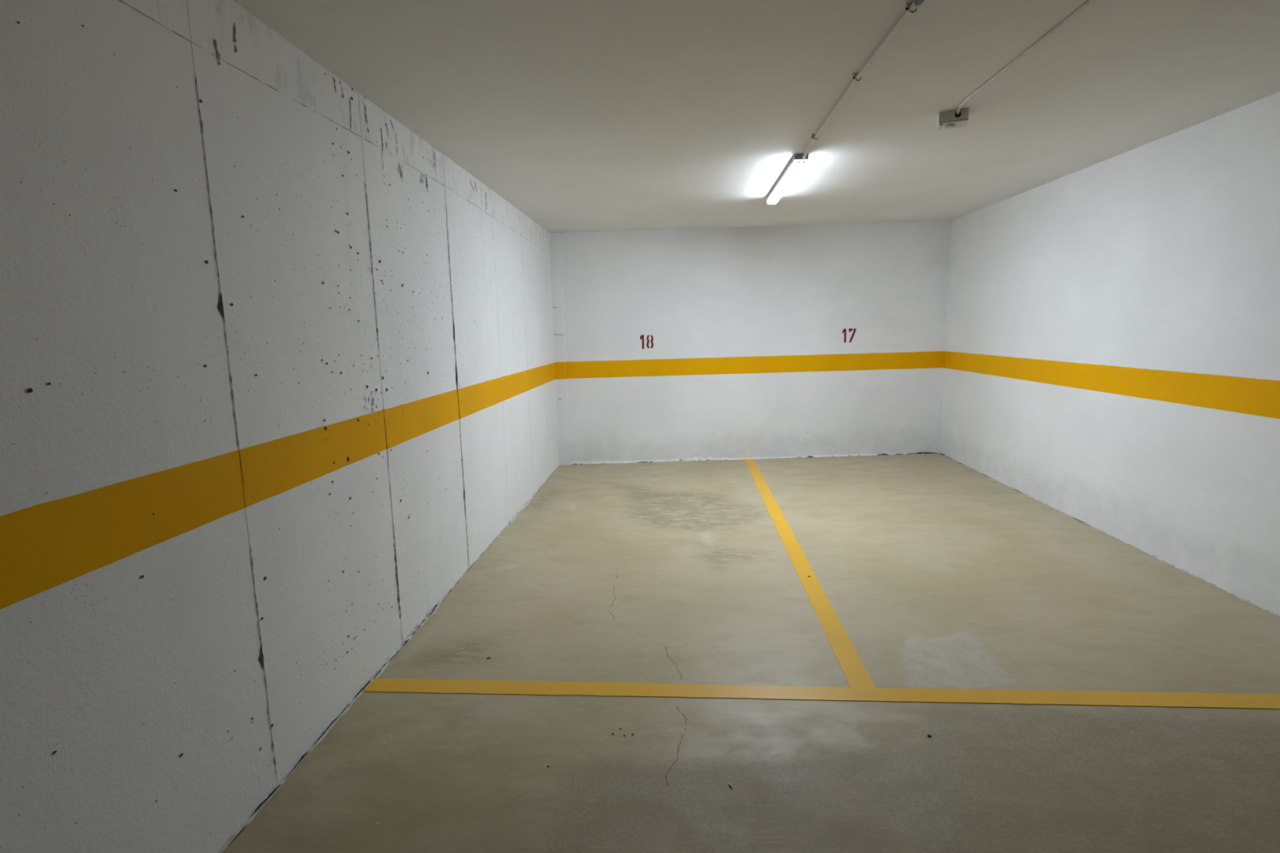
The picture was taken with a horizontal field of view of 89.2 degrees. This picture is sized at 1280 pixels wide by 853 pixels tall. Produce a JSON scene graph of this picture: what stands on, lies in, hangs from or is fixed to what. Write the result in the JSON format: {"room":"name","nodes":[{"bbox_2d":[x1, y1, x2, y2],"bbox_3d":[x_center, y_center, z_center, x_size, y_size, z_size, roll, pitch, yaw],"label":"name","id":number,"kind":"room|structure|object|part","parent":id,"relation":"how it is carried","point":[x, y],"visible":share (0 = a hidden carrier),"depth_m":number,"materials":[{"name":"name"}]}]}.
{"room":"parking garage","nodes":[
{"label":"parking garage","id":0,"kind":"room"},
{"bbox_2d":[0,0,559,852],"bbox_3d":[-1.472,0.044,1.592,0.292,2.740,12.800,-1,9,4],"label":"wall","id":1,"kind":"structure","parent":0,"point":[213,243],"depth_m":2.05,"materials":[{"name":"paint"}]},
{"bbox_2d":[0,351,1279,609],"bbox_3d":[0.964,0.205,1.570,4.654,0.222,13.000,-1,9,4],"label":"painted stripe","id":2,"kind":"object","parent":1,"relation":"attached to","point":[45,546],"depth_m":2.66,"materials":[{"name":"yellow paint"}]},
{"bbox_2d":[222,453,1279,852],"bbox_3d":[3.236,1.295,1.673,9.350,0.001,13.350,-1,9,4],"label":"floor","id":3,"kind":"structure","parent":0,"point":[938,572],"depth_m":2.88,"materials":[{"name":"concrete"}]},
{"bbox_2d":[549,231,570,465],"bbox_3d":[-0.945,-0.866,7.605,0.154,2.722,0.096,-1,9,4],"label":"wall pier","id":4,"kind":"object","parent":3,"relation":"on","point":[556,250],"visible":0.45,"depth_m":7.54,"materials":[{"name":"white paint"}]},
{"bbox_2d":[743,458,875,688],"bbox_3d":[1.157,0.779,5.384,0.115,0.003,5.097,-1,9,4],"label":"parking line","id":5,"kind":"object","parent":3,"relation":"on","point":[855,672],"visible":1,"depth_m":3.83,"materials":[{"name":"yellow paint"}]},
{"bbox_2d":[363,678,1279,709],"bbox_3d":[1.059,1.167,2.827,4.647,0.003,0.114,-1,9,4],"label":"parking line","id":6,"kind":"object","parent":3,"relation":"on","point":[1172,700],"visible":1,"depth_m":2.84,"materials":[{"name":"yellow paint"}]},
{"bbox_2d":[232,0,1279,232],"bbox_3d":[3.103,-1.553,1.298,9.500,0.351,13.750,-1,9,4],"label":"ceiling","id":7,"kind":"structure","parent":0,"point":[580,115],"depth_m":3.15,"materials":[{"name":"paint"}]},
{"bbox_2d":[766,153,808,204],"bbox_3d":[1.124,-1.897,5.039,0.091,0.074,1.417,-1,9,4],"label":"ceiling light","id":8,"kind":"object","parent":7,"relation":"attached to","point":[797,163],"visible":0.99,"depth_m":4.78,"materials":[{"name":"white plastic"}]},
{"bbox_2d":[802,0,924,159],"bbox_3d":[0.939,-1.399,1.666,0.062,0.041,5.379,-1,9,3],"label":"conduit","id":9,"kind":"object","parent":7,"relation":"attached to","point":[909,8],"visible":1,"depth_m":2.80,"materials":[{"name":"metal"}]},
{"bbox_2d":[937,107,968,129],"bbox_3d":[1.742,-1.702,3.612,0.150,0.080,0.136,2,9,22],"label":"junction box","id":10,"kind":"object","parent":7,"relation":"attached to","point":[947,120],"visible":1,"depth_m":3.56,"materials":[{"name":"white plastic"}]},
{"bbox_3d":[1.743,-1.683,3.617,0.149,0.006,0.133,2,9,22],"label":"lid","id":11,"kind":"part","parent":10,"relation":"part of","materials":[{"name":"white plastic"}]},
{"bbox_2d":[956,0,1094,114],"bbox_3d":[1.606,-1.432,1.676,0.043,0.024,3.780,-1,9,4],"label":"cable","id":12,"kind":"object","parent":7,"relation":"attached to","point":[1089,2],"visible":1,"depth_m":2.75,"materials":[{"name":"grey plastic"}]},
{"bbox_2d":[561,221,951,464],"bbox_3d":[1.341,-0.985,7.803,4.904,2.800,0.254,-2,9,-2],"label":"wall","id":13,"kind":"structure","parent":0,"point":[790,290],"depth_m":7.69,"materials":[{"name":"white paint"}]},
{"bbox_2d":[640,334,653,349],"bbox_3d":[0.079,-0.998,7.638,0.160,0.166,0.002,-2,9,-2],"label":"stencil number","id":14,"kind":"object","parent":13,"relation":"attached to","point":[642,336],"visible":1,"depth_m":7.64,"materials":[{"name":"red paint"}]},
{"bbox_2d":[842,328,856,342],"bbox_3d":[2.492,-1.085,7.739,0.168,0.166,0.002,-2,9,-2],"label":"stencil number","id":15,"kind":"object","parent":13,"relation":"attached to","point":[844,331],"visible":1,"depth_m":7.73,"materials":[{"name":"red paint"}]},
{"bbox_2d":[939,91,1279,617],"bbox_3d":[3.626,-0.630,5.131,0.267,2.798,5.600,-1,9,4],"label":"wall","id":16,"kind":"structure","parent":0,"point":[1162,254],"depth_m":4.46,"materials":[{"name":"paint"}]}
]}

